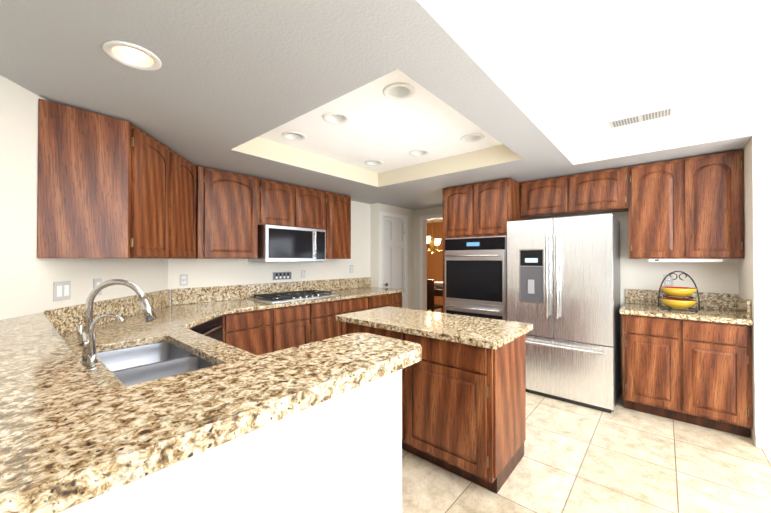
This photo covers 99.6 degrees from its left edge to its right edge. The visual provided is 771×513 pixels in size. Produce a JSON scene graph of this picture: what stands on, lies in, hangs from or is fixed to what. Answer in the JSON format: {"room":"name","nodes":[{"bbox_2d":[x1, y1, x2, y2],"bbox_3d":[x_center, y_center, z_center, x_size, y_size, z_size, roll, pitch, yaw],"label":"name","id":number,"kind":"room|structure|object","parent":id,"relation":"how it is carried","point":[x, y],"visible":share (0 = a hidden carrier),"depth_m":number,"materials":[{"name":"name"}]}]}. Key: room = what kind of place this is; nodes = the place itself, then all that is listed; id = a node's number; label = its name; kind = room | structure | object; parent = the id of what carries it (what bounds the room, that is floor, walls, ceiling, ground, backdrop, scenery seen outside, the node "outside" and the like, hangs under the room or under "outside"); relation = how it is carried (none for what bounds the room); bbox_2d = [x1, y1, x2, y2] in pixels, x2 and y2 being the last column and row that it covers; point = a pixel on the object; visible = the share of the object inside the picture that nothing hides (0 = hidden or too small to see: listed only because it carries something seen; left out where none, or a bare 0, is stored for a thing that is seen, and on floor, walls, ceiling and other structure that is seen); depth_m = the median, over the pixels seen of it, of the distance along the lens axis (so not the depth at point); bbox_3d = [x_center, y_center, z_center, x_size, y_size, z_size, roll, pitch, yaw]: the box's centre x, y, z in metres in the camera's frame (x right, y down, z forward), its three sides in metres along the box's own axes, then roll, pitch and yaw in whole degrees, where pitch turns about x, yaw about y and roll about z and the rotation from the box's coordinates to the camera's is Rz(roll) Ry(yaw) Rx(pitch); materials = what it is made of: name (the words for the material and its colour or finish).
{"room":"kitchen","nodes":[
{"label":"kitchen","id":0,"kind":"room"},
{"bbox_2d":[59,494,102,512],"bbox_3d":[-1.180,0.864,1.053,1.735,1.020,0.180,0,-1,40],"label":"wall","id":1,"kind":"structure","parent":0,"point":[94,505],"depth_m":0.53,"materials":[{"name":"beige paint"}]},
{"bbox_2d":[0,312,135,512],"bbox_3d":[-1.268,0.329,1.040,2.035,0.045,0.360,0,-1,40],"label":"countertop","id":2,"kind":"structure","parent":1,"relation":"on","point":[72,433],"depth_m":0.57,"materials":[{"name":"stone"}]},
{"bbox_2d":[0,75,167,319],"bbox_3d":[-1.905,0.150,1.208,0.120,2.450,4.041,0,-1,-8],"label":"wall","id":3,"kind":"structure","parent":0,"point":[28,277],"depth_m":1.75,"materials":[{"name":"beige paint"}]},
{"bbox_2d":[53,281,70,301],"bbox_3d":[-1.944,0.206,1.962,0.010,0.115,0.116,0,-1,-8],"label":"light switch","id":4,"kind":"object","parent":3,"relation":"attached to","point":[61,290],"depth_m":1.95,"materials":[{"name":"grey plastic"}]},
{"bbox_2d":[93,278,101,294],"bbox_3d":[-1.984,0.209,2.247,0.009,0.115,0.072,0,-1,-8],"label":"light switch","id":5,"kind":"object","parent":3,"relation":"attached to","point":[96,282],"depth_m":2.24,"materials":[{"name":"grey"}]},
{"bbox_2d":[103,369,401,512],"bbox_3d":[-0.250,0.863,0.906,0.129,1.020,0.805,0,-1,40],"label":"wall","id":6,"kind":"structure","parent":0,"point":[341,453],"depth_m":0.85,"materials":[{"name":"beige paint"}]},
{"bbox_2d":[92,333,421,479],"bbox_3d":[-0.251,0.329,0.940,0.359,0.045,0.810,0,-1,40],"label":"countertop","id":7,"kind":"structure","parent":6,"relation":"on","point":[170,420],"depth_m":0.74,"materials":[{"name":"stone"}]},
{"bbox_2d":[168,201,369,305],"bbox_3d":[-1.223,0.177,4.307,0.120,2.450,3.094,0,-1,40],"label":"wall","id":8,"kind":"structure","parent":0,"point":[212,272],"depth_m":4.05,"materials":[{"name":"beige paint"}]},
{"bbox_2d":[37,99,236,258],"bbox_3d":[-1.967,-0.428,2.550,1.040,0.886,1.079,0,-1,40],"label":"upper cabinet","id":9,"kind":"object","parent":8,"relation":"attached to","point":[110,187],"depth_m":2.08,"materials":[{"name":"brown wood"}]},
{"bbox_2d":[180,274,187,285],"bbox_3d":[-2.023,0.236,3.269,0.010,0.113,0.063,0,-1,40],"label":"outlet","id":10,"kind":"object","parent":8,"relation":"attached to","point":[183,277],"depth_m":3.27,"materials":[{"name":"grey plastic"}]},
{"bbox_2d":[237,174,260,258],"bbox_3d":[-1.695,-0.420,3.418,0.318,0.886,0.602,0,-1,40],"label":"upper cabinet","id":11,"kind":"object","parent":8,"relation":"attached to","point":[248,187],"depth_m":3.46,"materials":[{"name":"brown wood"}]},
{"bbox_2d":[261,178,296,226],"bbox_3d":[-1.351,-0.603,3.822,0.318,0.513,0.456,0,-1,40],"label":"upper cabinet","id":12,"kind":"object","parent":8,"relation":"attached to","point":[278,199],"depth_m":3.73,"materials":[{"name":"brown wood"}]},
{"bbox_2d":[248,225,325,261],"bbox_3d":[-1.157,-0.139,3.935,0.439,0.408,0.818,0,-1,40],"label":"microwave","id":13,"kind":"object","parent":12,"relation":"attached to","point":[276,243],"visible":1,"depth_m":3.74,"materials":[{"name":"silver metal"}]},
{"bbox_2d":[272,271,291,279],"bbox_3d":[-1.305,0.243,4.110,0.010,0.105,0.269,0,-1,40],"label":"outlet","id":14,"kind":"object","parent":8,"relation":"attached to","point":[286,275],"depth_m":4.11,"materials":[{"name":"grey plastic"}]},
{"bbox_2d":[301,270,304,277],"bbox_3d":[-1.103,0.233,4.347,0.010,0.095,0.048,0,-1,40],"label":"outlet","id":15,"kind":"object","parent":8,"relation":"attached to","point":[302,271],"depth_m":4.35,"materials":[{"name":"white plastic"}]},
{"bbox_2d":[297,186,324,229],"bbox_3d":[-1.055,-0.600,4.169,0.318,0.513,0.456,0,-1,40],"label":"upper cabinet","id":16,"kind":"object","parent":8,"relation":"attached to","point":[310,202],"depth_m":4.07,"materials":[{"name":"brown wood"}]},
{"bbox_2d":[325,191,350,258],"bbox_3d":[-0.751,-0.411,4.523,0.318,0.886,0.480,0,-1,40],"label":"upper cabinet","id":17,"kind":"object","parent":8,"relation":"attached to","point":[337,206],"depth_m":4.41,"materials":[{"name":"brown wood"}]},
{"bbox_2d":[0,0,752,209],"bbox_3d":[-0.728,-0.980,1.892,4.554,0.176,8.020,0,-1,40],"label":"ceiling","id":18,"kind":"structure","parent":0,"point":[225,85],"depth_m":1.67,"materials":[{"name":"white paint"}]},
{"bbox_2d":[103,40,161,70],"bbox_3d":[-1.124,-0.941,1.454,0.208,0.109,0.208,0,-1,40],"label":"recessed light","id":19,"kind":"object","parent":18,"relation":"in","point":[132,55],"visible":0.58,"depth_m":1.48,"materials":[{"name":"white plastic"}]},
{"bbox_2d":[370,203,412,308],"bbox_3d":[-0.042,0.191,5.885,0.720,2.450,1.080,0,-1,40],"label":"wall","id":20,"kind":"structure","parent":0,"point":[376,209],"depth_m":5.35,"materials":[{"name":"beige paint"}]},
{"bbox_2d":[383,216,404,307],"bbox_3d":[0.150,0.371,5.557,0.100,2.060,0.625,0,-1,40],"label":"pantry door","id":21,"kind":"structure","parent":20,"relation":"in","point":[393,253],"depth_m":5.57,"materials":[{"name":"white wood"}]},
{"bbox_2d":[380,211,407,307],"bbox_3d":[0.111,0.343,5.588,0.135,2.142,0.754,0,-1,40],"label":"door frame","id":22,"kind":"structure","parent":20,"relation":"attached to","point":[385,214],"depth_m":5.62,"materials":[{"name":"white wood"}]},
{"bbox_2d":[427,222,442,304],"bbox_3d":[2.686,0.215,8.618,6.000,2.450,0.100,0,-1,40],"label":"wall","id":23,"kind":"structure","parent":0,"point":[435,266],"depth_m":9.56,"materials":[{"name":"brown paint"}]},
{"bbox_2d":[258,0,770,222],"bbox_3d":[0.465,-1.126,2.177,14.000,0.120,16.000,0,-1,40],"label":"ceiling","id":24,"kind":"structure","parent":0,"point":[585,71],"depth_m":1.96,"materials":[{"name":"white paint"}]},
{"bbox_2d":[282,131,305,140],"bbox_3d":[-0.803,-1.106,2.864,0.208,0.109,0.208,0,-1,40],"label":"recessed light","id":25,"kind":"object","parent":24,"relation":"in","point":[293,136],"visible":0.65,"depth_m":2.91,"materials":[{"name":"white"}]},
{"bbox_2d":[323,112,349,123],"bbox_3d":[-0.377,-1.109,2.500,0.208,0.109,0.208,0,-1,40],"label":"recessed light","id":26,"kind":"object","parent":24,"relation":"in","point":[336,117],"visible":0.71,"depth_m":2.55,"materials":[{"name":"white"}]},
{"bbox_2d":[365,160,382,165],"bbox_3d":[-0.128,-1.099,3.655,0.208,0.109,0.208,0,-1,40],"label":"recessed light","id":27,"kind":"object","parent":24,"relation":"in","point":[373,162],"visible":0.54,"depth_m":3.70,"materials":[{"name":"white plastic"}]},
{"bbox_2d":[383,83,414,99],"bbox_3d":[0.087,-1.112,2.104,0.208,0.109,0.208,0,-1,40],"label":"recessed light","id":28,"kind":"object","parent":24,"relation":"in","point":[398,91],"visible":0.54,"depth_m":2.15,"materials":[{"name":"white plastic"}]},
{"bbox_2d":[409,149,428,155],"bbox_3d":[0.340,-1.102,3.309,0.208,0.109,0.208,0,-1,40],"label":"recessed light","id":29,"kind":"object","parent":24,"relation":"in","point":[419,152],"visible":0.48,"depth_m":3.35,"materials":[{"name":"white plastic"}]},
{"bbox_2d":[427,220,442,253],"bbox_3d":[1.050,-0.536,7.325,1.053,0.970,1.040,0,-1,40],"label":"chandelier","id":30,"kind":"object","parent":24,"relation":"hanging from","point":[432,240],"visible":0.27,"depth_m":7.28,"materials":[{"name":"gold metal"}]},
{"bbox_2d":[460,133,483,142],"bbox_3d":[0.775,-1.105,2.911,0.208,0.109,0.208,0,-1,40],"label":"recessed light","id":31,"kind":"object","parent":24,"relation":"in","point":[472,138],"visible":0.65,"depth_m":2.96,"materials":[{"name":"white"}]},
{"bbox_2d":[608,106,674,127],"bbox_3d":[1.950,-1.058,2.492,0.390,0.009,0.170,0,-1,40],"label":"ceiling vent","id":32,"kind":"object","parent":24,"relation":"in","point":[647,116],"visible":1,"depth_m":2.47,"materials":[{"name":"grey"}]},
{"bbox_2d":[413,206,738,389],"bbox_3d":[1.891,0.178,4.426,4.115,2.450,0.790,0,-1,40],"label":"wall","id":33,"kind":"structure","parent":0,"point":[706,277],"depth_m":3.27,"materials":[{"name":"beige paint"}]},
{"bbox_2d":[420,214,442,310],"bbox_3d":[1.009,0.343,5.606,0.924,2.142,0.135,0,-1,40],"label":"door frame","id":34,"kind":"structure","parent":33,"relation":"attached to","point":[423,262],"depth_m":5.84,"materials":[{"name":"white wood"}]},
{"bbox_2d":[520,176,571,218],"bbox_3d":[1.847,-0.662,3.735,0.506,0.398,0.320,0,-1,40],"label":"upper cabinet","id":35,"kind":"object","parent":33,"relation":"attached to","point":[543,198],"depth_m":3.61,"materials":[{"name":"brown wood"}]},
{"bbox_2d":[568,167,627,215],"bbox_3d":[2.232,-0.664,3.407,0.505,0.398,0.320,0,-1,40],"label":"upper cabinet","id":36,"kind":"object","parent":33,"relation":"attached to","point":[604,191],"depth_m":3.29,"materials":[{"name":"brown wood"}]},
{"bbox_2d":[628,159,679,258],"bbox_3d":[2.574,-0.423,3.113,0.390,0.886,0.320,0,-1,40],"label":"upper cabinet","id":37,"kind":"object","parent":33,"relation":"attached to","point":[653,188],"depth_m":2.99,"materials":[{"name":"brown wood"}]},
{"bbox_2d":[663,275,672,286],"bbox_3d":[2.748,0.235,3.168,0.072,0.115,0.008,0,-1,40],"label":"outlet","id":38,"kind":"object","parent":33,"relation":"attached to","point":[668,281],"visible":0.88,"depth_m":3.17,"materials":[{"name":"grey plastic"}]},
{"bbox_2d":[680,150,743,258],"bbox_3d":[2.860,-0.425,2.869,0.363,0.886,0.320,0,-1,40],"label":"upper cabinet","id":39,"kind":"object","parent":33,"relation":"attached to","point":[689,208],"depth_m":2.75,"materials":[{"name":"brown wood"}]},
{"bbox_2d":[648,259,723,261],"bbox_3d":[2.681,0.034,2.931,0.494,0.030,0.090,0,-1,40],"label":"under-cabinet light","id":40,"kind":"object","parent":39,"relation":"attached to","point":[685,260],"visible":1,"depth_m":2.89,"materials":[{"name":"white plastic"}]},
{"bbox_2d":[402,308,770,512],"bbox_3d":[0.465,1.409,2.155,14.000,0.050,16.000,0,-1,40],"label":"floor","id":41,"kind":"structure","parent":0,"point":[582,459],"depth_m":2.09,"materials":[{"name":"tile"}]},
{"bbox_2d":[189,314,250,352],"bbox_3d":[-1.648,0.949,2.529,0.812,0.876,0.812,0,-1,40],"label":"base cabinet","id":42,"kind":"object","parent":41,"relation":"on","point":[235,331],"depth_m":2.95,"materials":[{"name":"brown wood"}]},
{"bbox_2d":[231,308,274,354],"bbox_3d":[-1.542,0.956,3.305,0.682,0.876,0.478,0,-1,40],"label":"base cabinet","id":43,"kind":"object","parent":41,"relation":"on","point":[260,332],"depth_m":3.18,"materials":[{"name":"brown wood"}]},
{"bbox_2d":[275,304,310,350],"bbox_3d":[-1.238,0.959,3.661,0.682,0.876,0.458,0,-1,40],"label":"base cabinet","id":44,"kind":"object","parent":41,"relation":"on","point":[292,323],"depth_m":3.44,"materials":[{"name":"brown wood"}]},
{"bbox_2d":[311,300,342,342],"bbox_3d":[-0.941,0.962,4.009,0.682,0.876,0.457,0,-1,40],"label":"base cabinet","id":45,"kind":"object","parent":41,"relation":"on","point":[324,324],"depth_m":3.79,"materials":[{"name":"brown wood"}]},
{"bbox_2d":[343,296,370,334],"bbox_3d":[-0.637,0.965,4.365,0.682,0.876,0.479,0,-1,40],"label":"base cabinet","id":46,"kind":"object","parent":41,"relation":"on","point":[362,303],"depth_m":4.15,"materials":[{"name":"brown wood"}]},
{"bbox_2d":[371,294,390,308],"bbox_3d":[-0.329,0.969,4.726,0.682,0.876,0.470,0,-1,40],"label":"base cabinet","id":47,"kind":"object","parent":41,"relation":"on","point":[377,301],"depth_m":4.52,"materials":[{"name":"brown wood"}]},
{"bbox_2d":[391,292,401,307],"bbox_3d":[-0.085,0.971,5.012,0.682,0.876,0.282,0,-1,40],"label":"base cabinet","id":48,"kind":"object","parent":41,"relation":"on","point":[396,298],"depth_m":4.79,"materials":[{"name":"brown wood"}]},
{"bbox_2d":[44,277,403,390],"bbox_3d":[-0.442,0.416,3.021,2.729,0.199,3.784,0,-1,40],"label":"countertop","id":49,"kind":"structure","parent":48,"relation":"on","point":[181,315],"depth_m":2.42,"materials":[{"name":"stone"}]},
{"bbox_2d":[85,314,124,371],"bbox_3d":[-1.153,0.348,1.338,0.096,0.227,0.118,0,-1,40],"label":"faucet","id":50,"kind":"object","parent":49,"relation":"on","point":[91,361],"visible":0.96,"depth_m":1.32,"materials":[{"name":"silver metal"}]},
{"bbox_2d":[77,279,156,364],"bbox_3d":[-1.190,0.282,1.447,0.195,0.362,0.255,0,-1,40],"label":"faucet","id":51,"kind":"object","parent":49,"relation":"on","point":[148,312],"visible":0.85,"depth_m":1.43,"materials":[{"name":"silver metal"}]},
{"bbox_2d":[96,342,214,386],"bbox_3d":[-1.092,0.591,1.532,0.862,0.174,0.390,0,-1,40],"label":"sink","id":52,"kind":"object","parent":49,"relation":"in","point":[130,366],"visible":0.19,"depth_m":1.72,"materials":[{"name":"silver metal"}]},
{"bbox_2d":[248,290,337,302],"bbox_3d":[-1.072,0.461,3.882,0.510,0.046,0.900,0,-1,40],"label":"cooktop","id":53,"kind":"object","parent":49,"relation":"in","point":[285,296],"visible":1,"depth_m":3.76,"materials":[{"name":"silver metal"}]},
{"bbox_2d":[427,279,442,312],"bbox_3d":[0.873,0.931,6.412,0.420,0.980,0.420,0,-1,40],"label":"dining chair","id":54,"kind":"object","parent":41,"relation":"on","point":[431,305],"visible":0.15,"depth_m":6.16,"materials":[{"name":"brown wood"}]},
{"bbox_2d":[345,322,525,492],"bbox_3d":[0.316,0.949,2.447,1.244,0.875,0.594,0,-1,40],"label":"kitchen island","id":55,"kind":"object","parent":41,"relation":"on","point":[464,397],"depth_m":2.00,"materials":[{"name":"brown wood"}]},
{"bbox_2d":[336,306,532,349],"bbox_3d":[0.314,0.491,2.449,1.320,0.038,0.680,0,-1,40],"label":"island countertop","id":56,"kind":"structure","parent":55,"relation":"on","point":[491,334],"depth_m":2.24,"materials":[{"name":"beige stone"}]},
{"bbox_2d":[434,286,442,296],"bbox_3d":[1.018,1.048,7.273,1.800,0.760,1.100,0,-1,40],"label":"dining table","id":57,"kind":"object","parent":41,"relation":"on","point":[438,291],"depth_m":6.56,"materials":[{"name":"brown wood"}]},
{"bbox_2d":[434,282,442,287],"bbox_3d":[1.154,0.604,6.898,0.360,0.120,0.360,0,-1,40],"label":"bowl","id":58,"kind":"object","parent":57,"relation":"on","point":[438,284],"visible":0.54,"depth_m":6.78,"materials":[{"name":"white ceramic"}]},
{"bbox_2d":[443,178,527,320],"bbox_3d":[1.206,0.271,4.026,0.850,2.258,0.700,0,-1,40],"label":"tall cabinet","id":59,"kind":"object","parent":41,"relation":"on","point":[477,217],"visible":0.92,"depth_m":3.78,"materials":[{"name":"brown wood"}]},
{"bbox_2d":[507,214,620,412],"bbox_3d":[1.855,0.507,3.407,0.925,1.775,0.792,0,-1,40],"label":"refrigerator","id":60,"kind":"object","parent":41,"relation":"on","point":[563,285],"visible":0.83,"depth_m":3.09,"materials":[{"name":"grey metal"}]},
{"bbox_2d":[622,314,751,437],"bbox_3d":[2.615,0.953,2.895,0.785,0.875,0.582,0,-1,40],"label":"base cabinet","id":61,"kind":"object","parent":41,"relation":"on","point":[696,372],"visible":0.96,"depth_m":2.65,"materials":[{"name":"brown wood"}]},
{"bbox_2d":[619,289,752,324],"bbox_3d":[2.603,0.422,2.897,0.804,0.184,0.602,0,-1,40],"label":"countertop","id":62,"kind":"structure","parent":61,"relation":"on","point":[726,308],"depth_m":2.88,"materials":[{"name":"stone"}]},
{"bbox_2d":[658,271,699,311],"bbox_3d":[2.605,0.301,2.901,0.281,0.348,0.250,0,-1,40],"label":"fruit stand","id":63,"kind":"object","parent":62,"relation":"on","point":[675,301],"visible":1,"depth_m":2.85,"materials":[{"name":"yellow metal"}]},
{"bbox_2d":[739,108,770,445],"bbox_3d":[4.023,0.154,1.672,2.945,2.450,0.630,0,-1,40],"label":"wall","id":64,"kind":"structure","parent":0,"point":[755,275],"depth_m":2.37,"materials":[{"name":"beige paint"}]},
{"bbox_2d":[756,434,770,450],"bbox_3d":[1.335,1.336,1.820,7.040,0.090,5.220,0,-1,40],"label":"baseboard","id":65,"kind":"structure","parent":64,"relation":"attached to","point":[763,442],"depth_m":2.34,"materials":[{"name":"white"}]}
]}

